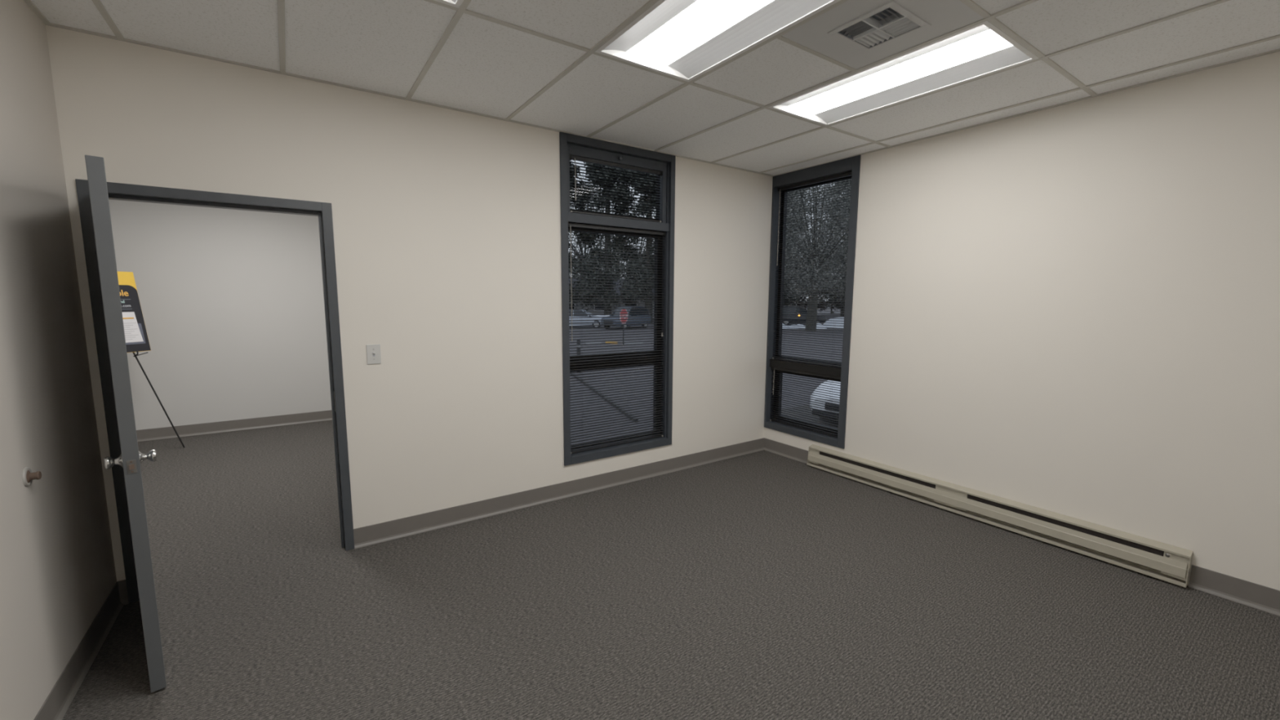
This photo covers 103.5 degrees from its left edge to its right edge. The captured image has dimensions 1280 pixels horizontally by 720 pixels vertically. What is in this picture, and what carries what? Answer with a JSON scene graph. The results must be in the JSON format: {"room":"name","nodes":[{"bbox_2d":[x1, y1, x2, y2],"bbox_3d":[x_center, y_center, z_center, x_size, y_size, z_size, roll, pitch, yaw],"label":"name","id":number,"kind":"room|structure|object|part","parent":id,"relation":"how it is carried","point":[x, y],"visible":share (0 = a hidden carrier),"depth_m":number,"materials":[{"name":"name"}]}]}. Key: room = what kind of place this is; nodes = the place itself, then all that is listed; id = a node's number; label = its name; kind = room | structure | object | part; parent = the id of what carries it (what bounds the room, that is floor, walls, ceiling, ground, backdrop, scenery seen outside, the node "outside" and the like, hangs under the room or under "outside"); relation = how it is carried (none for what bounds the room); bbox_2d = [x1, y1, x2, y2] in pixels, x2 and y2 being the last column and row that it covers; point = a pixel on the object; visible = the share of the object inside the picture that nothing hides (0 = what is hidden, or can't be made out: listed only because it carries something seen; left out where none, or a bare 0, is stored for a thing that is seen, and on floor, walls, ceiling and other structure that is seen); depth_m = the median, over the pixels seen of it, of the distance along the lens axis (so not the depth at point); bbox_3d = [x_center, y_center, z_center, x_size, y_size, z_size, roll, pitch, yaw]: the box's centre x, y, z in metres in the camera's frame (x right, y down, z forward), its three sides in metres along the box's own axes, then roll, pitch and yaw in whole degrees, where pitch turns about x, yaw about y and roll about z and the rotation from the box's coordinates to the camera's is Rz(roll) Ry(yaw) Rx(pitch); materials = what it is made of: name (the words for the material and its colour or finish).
{"room":"empty office room","nodes":[
{"label":"empty office room","id":0,"kind":"room"},
{"bbox_2d":[0,0,116,719],"bbox_3d":[-1.239,-0.016,0.262,0.150,3.028,5.000,-5,8,-34],"label":"wall","id":1,"kind":"structure","parent":0,"point":[57,566],"depth_m":1.92,"materials":[{"name":"paint"}]},
{"bbox_2d":[22,466,41,486],"bbox_3d":[-2.134,0.408,1.775,0.032,0.068,0.068,-5,8,-34],"label":"door stop","id":2,"kind":"object","parent":1,"relation":"attached to","point":[28,476],"visible":1,"depth_m":1.76,"materials":[{"name":"brown rubber"}]},
{"bbox_3d":[-2.144,0.409,1.768,0.007,0.068,0.068,-5,8,-34],"label":"mounting plate","id":3,"kind":"part","parent":2,"relation":"part of","materials":[{"name":"white plastic"}]},
{"bbox_2d":[33,582,123,719],"bbox_3d":[-1.221,1.412,0.546,0.016,0.123,4.850,-5,8,-34],"label":"baseboard","id":4,"kind":"structure","parent":1,"relation":"attached to","point":[57,703],"depth_m":2.05,"materials":[{"name":"plastic"}]},
{"bbox_2d":[108,199,331,430],"bbox_3d":[-5.347,-0.646,5.255,5.980,3.028,0.150,-5,8,-34],"label":"wall","id":5,"kind":"structure","parent":0,"point":[232,301],"depth_m":5.65,"materials":[{"name":"white paint"}]},
{"bbox_2d":[136,409,332,441],"bbox_3d":[-5.368,0.809,5.321,5.830,0.124,0.016,-5,8,-34],"label":"baseboard","id":6,"kind":"structure","parent":5,"relation":"attached to","point":[157,433],"depth_m":5.79,"materials":[{"name":"plastic"}]},
{"bbox_2d":[45,25,773,581],"bbox_3d":[-0.763,-0.433,3.696,4.866,3.028,0.150,-5,8,-34],"label":"wall","id":7,"kind":"structure","parent":0,"point":[446,223],"depth_m":3.21,"materials":[{"name":"paint"}]},
{"bbox_2d":[116,579,128,604],"bbox_3d":[-2.587,1.164,2.524,0.034,0.123,0.016,-5,8,-34],"label":"baseboard","id":8,"kind":"structure","parent":7,"relation":"attached to","point":[122,589],"depth_m":2.53,"materials":[{"name":"plastic"}]},
{"bbox_2d":[84,155,166,693],"bbox_3d":[-2.193,0.255,2.158,0.914,2.000,0.140,7,10,44],"label":"door","id":9,"kind":"structure","parent":7,"relation":"in","point":[131,459],"depth_m":1.84,"materials":[{"name":"grey paint"}]},
{"bbox_3d":[-1.948,0.378,1.867,0.052,0.052,0.048,7,10,44],"label":"knob","id":10,"kind":"part","parent":9,"relation":"part of","materials":[{"name":"silver metal"}]},
{"bbox_3d":[-1.872,0.393,1.859,0.003,0.050,0.025,7,10,44],"label":"latch plate","id":11,"kind":"part","parent":9,"relation":"part of","materials":[{"name":"grey metal"}]},
{"bbox_3d":[-1.884,0.370,1.933,0.052,0.052,0.048,7,10,44],"label":"knob","id":12,"kind":"part","parent":9,"relation":"part of","materials":[{"name":"silver metal"}]},
{"bbox_2d":[75,178,354,603],"bbox_3d":[-2.206,0.160,2.765,0.996,2.062,0.174,-5,8,-34],"label":"door frame","id":13,"kind":"structure","parent":7,"relation":"attached to","point":[116,191],"depth_m":2.56,"materials":[{"name":"grey paint"}]},
{"bbox_2d":[366,344,381,364],"bbox_3d":[-1.610,-0.034,3.053,0.076,0.120,0.018,-5,8,-34],"label":"light switch","id":14,"kind":"object","parent":7,"relation":"attached to","point":[373,351],"visible":1,"depth_m":3.06,"materials":[{"name":"grey plastic"}]},
{"bbox_2d":[353,437,764,548],"bbox_3d":[-0.238,0.979,4.137,3.686,0.123,0.016,-5,8,-34],"label":"baseboard","id":15,"kind":"structure","parent":7,"relation":"attached to","point":[371,535],"depth_m":3.76,"materials":[{"name":"plastic"}]},
{"bbox_2d":[559,131,675,466],"bbox_3d":[-0.188,-0.445,4.086,1.046,2.452,0.164,-5,8,-34],"label":"window","id":16,"kind":"structure","parent":7,"relation":"in","point":[569,144],"depth_m":4.08,"materials":[{"name":"grey paint"}]},
{"bbox_3d":[-0.209,-1.367,4.020,0.946,0.490,0.045,-5,8,-34],"label":"glazing frame","id":17,"kind":"part","parent":16,"relation":"part of","materials":[{"name":"brown metal"}]},
{"bbox_3d":[-0.215,-0.177,4.165,0.946,1.776,0.045,-5,8,-34],"label":"glazing frame","id":18,"kind":"part","parent":16,"relation":"part of","materials":[{"name":"brown metal"}]},
{"bbox_2d":[569,155,662,222],"bbox_3d":[-0.173,-1.328,3.967,0.854,0.411,0.039,-5,8,-34],"label":"window blind","id":19,"kind":"object","parent":16,"relation":"attached to","point":[571,157],"visible":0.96,"depth_m":3.95,"materials":[{"name":"brown metal"}]},
{"bbox_3d":[-0.177,-1.133,3.995,0.848,0.010,0.022,-5,8,-34],"label":"rail","id":20,"kind":"part","parent":19,"relation":"part of","materials":[{"name":"black metal"}]},
{"bbox_3d":[0.077,-1.344,4.145,0.001,0.380,0.026,-5,8,-34],"label":"ladder cord","id":21,"kind":"part","parent":19,"relation":"part of","materials":[{"name":"black fabric"}]},
{"bbox_2d":[568,222,666,453],"bbox_3d":[-0.172,-0.170,4.102,0.922,1.768,0.040,-5,8,-34],"label":"window blind","id":22,"kind":"object","parent":16,"relation":"attached to","point":[570,224],"visible":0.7,"depth_m":4.09,"materials":[{"name":"brown metal"}]},
{"bbox_3d":[-0.456,-0.144,3.915,0.001,1.738,0.026,-5,8,-34],"label":"ladder cord","id":23,"kind":"part","parent":22,"relation":"part of","materials":[{"name":"black fabric"}]},
{"bbox_3d":[-0.179,0.699,4.213,0.916,0.010,0.022,-5,8,-34],"label":"rail","id":24,"kind":"part","parent":22,"relation":"part of","materials":[{"name":"black metal"}]},
{"bbox_3d":[0.105,-0.189,4.300,0.001,1.738,0.026,-5,8,-34],"label":"ladder cord","id":25,"kind":"part","parent":22,"relation":"part of","materials":[{"name":"black fabric"}]},
{"bbox_3d":[0.191,-0.643,4.282,0.002,0.830,0.004,-5,8,-34],"label":"pull cord","id":26,"kind":"part","parent":22,"relation":"part of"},
{"bbox_3d":[-0.175,-1.361,3.971,0.926,0.490,0.049,-5,8,-34],"label":"sash","id":27,"kind":"part","parent":16,"relation":"part of","materials":[{"name":"grey paint"}]},
{"bbox_2d":[31,0,1279,174],"bbox_3d":[0.726,-1.380,1.551,4.716,0.014,4.850,-5,8,-34],"label":"ceiling","id":28,"kind":"structure","parent":0,"point":[483,66],"depth_m":2.51,"materials":[{"name":"tile"}]},
{"bbox_2d":[23,0,1279,176],"bbox_3d":[0.726,-1.381,1.551,4.716,0.032,4.850,-5,8,-34],"label":"grid","id":29,"kind":"object","parent":28,"relation":"attached to","point":[971,4],"visible":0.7,"depth_m":2.52,"materials":[{"name":"paint"}]},
{"bbox_2d":[434,0,463,8],"bbox_3d":[-0.639,-1.413,1.400,0.586,0.116,1.195,-5,8,-34],"label":"ceiling light","id":30,"kind":"object","parent":29,"relation":"attached to","point":[456,3],"visible":1,"depth_m":2.02,"materials":[{"name":"white plastic"}]},
{"bbox_2d":[595,0,840,81],"bbox_3d":[0.364,-1.492,2.089,0.586,0.116,1.195,-5,8,-34],"label":"ceiling light","id":31,"kind":"object","parent":29,"relation":"attached to","point":[685,40],"visible":0.94,"depth_m":2.26,"materials":[{"name":"white plastic"}]},
{"bbox_3d":[0.035,-1.527,2.563,0.550,0.061,0.004,-5,8,-34],"label":"plate","id":32,"kind":"part","parent":31,"relation":"part of","materials":[{"name":"white metal"}]},
{"bbox_2d":[782,0,983,69],"bbox_3d":[1.038,-1.470,2.188,0.586,0.062,0.586,-5,8,-34],"label":"ceiling vent","id":33,"kind":"object","parent":29,"relation":"attached to","point":[856,34],"visible":1,"depth_m":2.19,"materials":[{"name":"metal"}]},
{"bbox_3d":[1.041,-1.444,2.203,0.309,0.006,0.296,-5,8,-34],"label":"register frame","id":34,"kind":"part","parent":33,"relation":"part of","materials":[{"name":"white metal"}]},
{"bbox_2d":[768,20,1039,125],"bbox_3d":[1.367,-1.571,2.777,0.586,0.116,1.195,-5,8,-34],"label":"ceiling light","id":35,"kind":"object","parent":29,"relation":"attached to","point":[982,49],"visible":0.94,"depth_m":2.69,"materials":[{"name":"white plastic"}]},
{"bbox_3d":[1.038,-1.607,3.252,0.550,0.061,0.004,-5,8,-34],"label":"plate","id":36,"kind":"part","parent":35,"relation":"part of","materials":[{"name":"white metal"}]},
{"bbox_2d":[62,419,1279,719],"bbox_3d":[-1.809,1.292,2.510,8.450,0.120,9.050,-5,8,-34],"label":"floor","id":37,"kind":"structure","parent":0,"point":[763,584],"depth_m":2.47,"materials":[{"name":"carpet"}]},
{"bbox_2d":[133,350,185,448],"bbox_3d":[-4.824,0.172,4.683,0.736,1.543,0.722,-5,8,-34],"label":"easel","id":38,"kind":"object","parent":37,"relation":"on","point":[137,352],"visible":0.29,"depth_m":4.94,"materials":[{"name":"black metal"}]},
{"bbox_2d":[117,271,151,352],"bbox_3d":[-4.866,-0.437,4.633,0.111,0.758,0.530,1,7,8],"label":"display sign","id":39,"kind":"object","parent":38,"relation":"on","point":[130,301],"visible":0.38,"depth_m":4.82,"materials":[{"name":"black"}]},
{"bbox_2d":[122,311,143,342],"bbox_3d":[-4.824,-0.303,4.708,0.028,0.284,0.298,1,7,8],"label":"flyer","id":40,"kind":"object","parent":39,"relation":"in","point":[131,330],"visible":0.4,"depth_m":4.78,"materials":[{"name":"white paper"}]},
{"bbox_2d":[764,51,1279,590],"bbox_3d":[2.721,-0.340,3.071,0.150,3.028,5.150,-5,8,-34],"label":"wall","id":41,"kind":"structure","parent":0,"point":[1071,309],"depth_m":2.98,"materials":[{"name":"paint"}]},
{"bbox_2d":[764,437,808,463],"bbox_3d":[1.433,0.889,4.941,0.016,0.123,0.583,-5,8,-34],"label":"baseboard","id":42,"kind":"structure","parent":41,"relation":"attached to","point":[792,452],"depth_m":4.95,"materials":[{"name":"plastic"}]},
{"bbox_2d":[764,155,861,448],"bbox_3d":[1.596,-0.499,4.680,0.164,2.471,0.909,-5,8,-34],"label":"window","id":43,"kind":"structure","parent":41,"relation":"in","point":[850,164],"depth_m":4.70,"materials":[{"name":"grey paint"}]},
{"bbox_2d":[769,366,840,437],"bbox_3d":[1.559,0.384,4.793,0.039,0.556,0.806,-5,8,-34],"label":"window blind","id":44,"kind":"object","parent":43,"relation":"attached to","point":[772,368],"visible":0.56,"depth_m":4.78,"materials":[{"name":"brown metal"}]},
{"bbox_3d":[1.563,0.651,4.828,0.022,0.010,0.800,-5,8,-34],"label":"rail","id":45,"kind":"part","parent":44,"relation":"part of","materials":[{"name":"black metal"}]},
{"bbox_3d":[1.623,0.380,4.835,0.045,0.563,0.820,-5,8,-34],"label":"glazing frame","id":46,"kind":"part","parent":43,"relation":"part of","materials":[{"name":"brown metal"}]},
{"bbox_2d":[772,171,852,367],"bbox_3d":[1.564,-0.796,4.650,0.039,1.662,0.802,-5,8,-34],"label":"window blind","id":47,"kind":"object","parent":43,"relation":"attached to","point":[848,174],"visible":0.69,"depth_m":4.64,"materials":[{"name":"brown metal"}]},
{"bbox_3d":[1.409,-0.821,4.883,0.026,1.631,0.001,-5,8,-34],"label":"ladder cord","id":48,"kind":"part","parent":47,"relation":"part of","materials":[{"name":"black fabric"}]},
{"bbox_3d":[1.565,0.021,4.753,0.022,0.010,0.796,-5,8,-34],"label":"rail","id":49,"kind":"part","parent":47,"relation":"part of","materials":[{"name":"black metal"}]},
{"bbox_3d":[1.728,-0.763,4.425,0.026,1.631,0.001,-5,8,-34],"label":"ladder cord","id":50,"kind":"part","parent":47,"relation":"part of","materials":[{"name":"black fabric"}]},
{"bbox_3d":[1.628,-0.800,4.691,0.045,1.667,0.820,-5,8,-34],"label":"glazing frame","id":51,"kind":"part","parent":43,"relation":"part of","materials":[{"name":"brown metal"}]},
{"bbox_2d":[806,444,1193,587],"bbox_3d":[2.263,0.999,3.694,0.074,0.186,2.419,-5,8,-34],"label":"baseboard heater","id":52,"kind":"object","parent":41,"relation":"attached to","point":[1167,562],"visible":1,"depth_m":3.30,"materials":[{"name":"metal"}]},
{"bbox_2d":[1188,564,1279,616],"bbox_3d":[3.499,1.261,1.974,0.016,0.123,1.848,-5,8,-34],"label":"baseboard","id":53,"kind":"structure","parent":41,"relation":"attached to","point":[1251,594],"depth_m":2.60,"materials":[{"name":"plastic"}]},
{"label":"outside","id":54,"kind":"structure","parent":0,"visible":0},
{"bbox_2d":[568,306,843,444],"bbox_3d":[11.446,-4.827,60.549,200.000,0.300,200.000,-5,8,-34],"label":"ground","id":55,"kind":"structure","parent":54,"point":[824,311],"depth_m":15.32,"materials":[{"name":"grey asphalt"}]},
{"bbox_2d":[576,340,582,373],"bbox_3d":[-1.928,-0.131,15.864,0.180,1.070,0.177,-5,8,-34],"label":"bollard","id":56,"kind":"object","parent":55,"relation":"on","point":[576,340],"visible":0.4,"depth_m":15.79,"materials":[{"name":"concrete"}]},
{"bbox_2d":[568,160,602,311],"bbox_3d":[-7.708,-13.752,51.222,9.543,19.531,7.787,1,7,7],"label":"evergreen tree","id":57,"kind":"object","parent":55,"relation":"on","point":[571,187],"visible":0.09,"depth_m":50.73,"materials":[{"name":"green plant"}]},
{"bbox_2d":[568,309,602,327],"bbox_3d":[-4.820,-3.331,40.397,4.595,1.452,2.000,0,7,0],"label":"car","id":58,"kind":"object","parent":55,"relation":"on","point":[575,310],"visible":0.27,"depth_m":39.58,"materials":[{"name":"silver metal"}]},
{"bbox_2d":[585,342,601,343],"bbox_3d":[-2.397,-0.894,26.034,0.800,0.116,0.160,0,7,0],"label":"curb","id":59,"kind":"object","parent":55,"relation":"on","point":[587,342],"visible":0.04,"depth_m":25.97,"materials":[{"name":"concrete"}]},
{"bbox_2d":[568,173,633,278],"bbox_3d":[-7.618,-15.984,70.174,14.457,19.404,14.432,0,7,-2],"label":"leafy tree","id":60,"kind":"object","parent":55,"relation":"on","point":[572,239],"visible":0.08,"depth_m":68.20,"materials":[{"name":"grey plant"}]},
{"bbox_2d":[595,315,609,316],"bbox_3d":[-3.295,-3.679,45.894,4.500,0.826,1.440,1,7,5],"label":"snow pile","id":61,"kind":"object","parent":55,"relation":"on","point":[596,315],"visible":0.06,"depth_m":45.73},
{"bbox_2d":[570,373,638,422],"bbox_3d":[-1.274,0.707,13.129,0.074,0.075,7.596,-2,7,-18],"label":"pole","id":62,"kind":"object","parent":55,"relation":"on","point":[571,373],"visible":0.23,"depth_m":11.68,"materials":[{"name":"black metal"}]},
{"bbox_2d":[568,161,644,314],"bbox_3d":[-3.495,-14.150,48.977,9.543,20.905,7.787,-4,8,-33],"label":"evergreen tree","id":63,"kind":"object","parent":55,"relation":"on","point":[583,188],"visible":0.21,"depth_m":47.82,"materials":[{"name":"green plant"}]},
{"bbox_2d":[568,278,653,318],"bbox_3d":[-2.965,-7.246,59.563,15.000,4.600,7.200,0,7,0],"label":"building","id":64,"kind":"structure","parent":55,"relation":"on","point":[618,283],"depth_m":56.69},
{"bbox_3d":[-4.470,-6.090,56.637,1.200,1.000,0.010,0,7,0],"label":"pane","id":65,"kind":"part","parent":64,"relation":"part of","materials":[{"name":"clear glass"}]},
{"bbox_3d":[-0.970,-6.073,56.637,1.200,1.000,0.010,0,7,0],"label":"pane","id":66,"kind":"part","parent":64,"relation":"part of","materials":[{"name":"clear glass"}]},
{"bbox_2d":[583,200,655,279],"bbox_3d":[-0.158,-14.498,69.268,14.254,16.741,14.278,5,8,35],"label":"leafy tree","id":67,"kind":"object","parent":55,"relation":"on","point":[642,200],"visible":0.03,"depth_m":68.15,"materials":[{"name":"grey plant"}]},
{"bbox_2d":[619,307,627,344],"bbox_3d":[-0.836,-1.722,25.683,0.047,1.860,0.774,5,8,32],"label":"stop sign","id":68,"kind":"object","parent":55,"relation":"on","point":[620,315],"visible":0.73,"depth_m":25.64,"materials":[{"name":"red metal"}]},
{"bbox_3d":[-0.820,-2.226,25.607,0.003,0.750,0.750,5,8,32],"label":"sign plate","id":69,"kind":"part","parent":68,"relation":"part of","materials":[{"name":"red metal"}]},
{"bbox_2d":[600,306,650,328],"bbox_3d":[-1.079,-3.315,39.387,2.000,1.702,4.525,5,8,35],"label":"car","id":70,"kind":"object","parent":55,"relation":"on","point":[615,315],"visible":0.66,"depth_m":38.88,"materials":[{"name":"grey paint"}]},
{"bbox_2d":[603,320,613,324],"bbox_3d":[-2.342,-2.809,37.636,0.900,0.270,0.120,5,8,35],"label":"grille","id":71,"kind":"object","parent":70,"relation":"attached to","point":[603,320],"depth_m":37.56,"materials":[{"name":"black metal"}]},
{"bbox_2d":[596,169,656,323],"bbox_3d":[0.494,-13.361,48.054,9.543,19.603,7.787,-4,8,-34],"label":"evergreen tree","id":72,"kind":"object","parent":55,"relation":"on","point":[649,240],"visible":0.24,"depth_m":46.63,"materials":[{"name":"green plant"}]},
{"bbox_2d":[625,342,643,344],"bbox_3d":[-0.295,-0.883,26.035,0.900,0.116,0.160,0,7,0],"label":"curb","id":73,"kind":"object","parent":55,"relation":"on","point":[637,342],"visible":0.5,"depth_m":25.97,"materials":[{"name":"concrete"}]},
{"bbox_2d":[782,258,799,305],"bbox_3d":[13.103,-15.118,57.054,9.614,21.033,7.845,5,9,36],"label":"evergreen tree","id":74,"kind":"object","parent":55,"relation":"on","point":[789,300],"visible":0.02,"depth_m":56.63,"materials":[{"name":"green plant"}]},
{"bbox_2d":[787,324,800,328],"bbox_3d":[12.450,-2.724,40.964,1.300,0.279,1.440,0,7,-5],"label":"snow pile","id":75,"kind":"object","parent":55,"relation":"on","point":[797,327],"visible":0.48,"depth_m":40.48,"materials":[{"name":"white snow"}]},
{"bbox_2d":[782,188,808,305],"bbox_3d":[18.567,-16.365,66.938,10.682,21.168,8.716,-3,8,-22],"label":"evergreen tree","id":76,"kind":"object","parent":55,"relation":"on","point":[796,300],"visible":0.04,"depth_m":65.95,"materials":[{"name":"green plant"}]},
{"bbox_2d":[784,275,807,306],"bbox_3d":[24.570,-10.796,80.267,5.459,6.941,5.582,4,8,26],"label":"bushy shrub","id":77,"kind":"object","parent":55,"relation":"on","point":[796,275],"visible":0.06,"depth_m":79.14,"materials":[{"name":"brown plant"}]},
{"bbox_2d":[782,306,826,324],"bbox_3d":[14.421,-4.027,45.841,4.525,1.702,2.000,0,7,0],"label":"van","id":78,"kind":"object","parent":55,"relation":"on","point":[784,307],"visible":0.29,"depth_m":45.05,"materials":[{"name":"black paint"}]},
{"bbox_2d":[781,404,838,427],"bbox_3d":[3.531,1.702,5.269,8.300,0.050,9.400,-5,8,-34],"label":"planting bed","id":79,"kind":"object","parent":55,"relation":"on","point":[808,404],"depth_m":10.03,"materials":[{"name":"grey snow"}]},
{"bbox_2d":[783,188,844,300],"bbox_3d":[12.826,-10.191,48.231,11.136,13.406,11.155,0,7,-4],"label":"leafy tree","id":80,"kind":"object","parent":55,"relation":"on","point":[804,201],"visible":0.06,"depth_m":46.98,"materials":[{"name":"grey plant"}]},
{"bbox_2d":[798,286,831,312],"bbox_3d":[26.049,-9.616,75.413,5.232,5.790,5.350,0,7,-6],"label":"bushy shrub","id":81,"kind":"object","parent":55,"relation":"on","point":[819,305],"visible":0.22,"depth_m":74.88,"materials":[{"name":"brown plant"}]},
{"bbox_2d":[783,178,851,331],"bbox_3d":[12.716,-8.442,36.619,9.816,12.744,9.800,1,7,6],"label":"leafy tree","id":82,"kind":"object","parent":55,"relation":"on","point":[811,288],"visible":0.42,"depth_m":35.60,"materials":[{"name":"green plant"}]},
{"bbox_2d":[785,182,849,293],"bbox_3d":[19.750,-12.235,56.269,11.601,15.589,11.582,4,8,26],"label":"leafy tree","id":83,"kind":"object","parent":55,"relation":"on","point":[830,183],"visible":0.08,"depth_m":54.22,"materials":[{"name":"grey plant"}]},
{"bbox_2d":[790,178,851,317],"bbox_3d":[19.389,-9.867,45.960,11.155,13.377,11.136,4,8,27],"label":"leafy tree","id":84,"kind":"object","parent":55,"relation":"on","point":[834,192],"visible":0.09,"depth_m":45.01,"materials":[{"name":"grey plant"}]},
{"bbox_2d":[816,323,826,328],"bbox_3d":[14.381,-2.778,40.956,1.600,0.406,1.440,1,7,3],"label":"snow pile","id":85,"kind":"object","parent":55,"relation":"on","point":[820,326],"visible":0.37,"depth_m":40.45,"materials":[{"name":"white snow"}]},
{"bbox_2d":[809,380,840,421],"bbox_3d":[5.201,0.430,9.973,4.595,1.452,2.000,-6,9,-42],"label":"car","id":86,"kind":"object","parent":55,"relation":"on","point":[827,380],"visible":0.09,"depth_m":8.87,"materials":[{"name":"white paint"}]},
{"bbox_2d":[824,402,839,412],"bbox_3d":[3.557,0.845,8.500,0.120,0.130,0.900,-6,9,-42],"label":"grille","id":87,"kind":"object","parent":86,"relation":"attached to","point":[824,402],"depth_m":8.69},
{"bbox_2d":[817,280,840,313],"bbox_3d":[30.657,-10.444,80.358,5.147,6.280,5.263,-2,7,-18],"label":"bushy shrub","id":88,"kind":"object","parent":55,"relation":"on","point":[831,281],"visible":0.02,"depth_m":79.99,"materials":[{"name":"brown plant"}]},
{"bbox_2d":[822,317,844,328],"bbox_3d":[16.536,-3.121,41.921,3.000,0.874,1.440,1,7,4],"label":"snow pile","id":89,"kind":"object","parent":55,"relation":"on","point":[837,322],"visible":0.33,"depth_m":41.49,"materials":[{"name":"white snow"}]},
{"bbox_2d":[817,179,851,315],"bbox_3d":[27.757,-16.534,66.040,10.682,21.809,8.716,-3,8,-24],"label":"evergreen tree","id":90,"kind":"object","parent":55,"relation":"on","point":[846,180],"visible":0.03,"depth_m":64.94,"materials":[{"name":"green plant"}]},
{"bbox_2d":[827,191,850,295],"bbox_3d":[19.033,-8.091,38.032,9.354,11.766,9.370,3,7,22],"label":"leafy tree","id":91,"kind":"object","parent":55,"relation":"on","point":[849,191],"visible":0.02,"depth_m":39.31,"materials":[{"name":"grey plant"}]}
]}

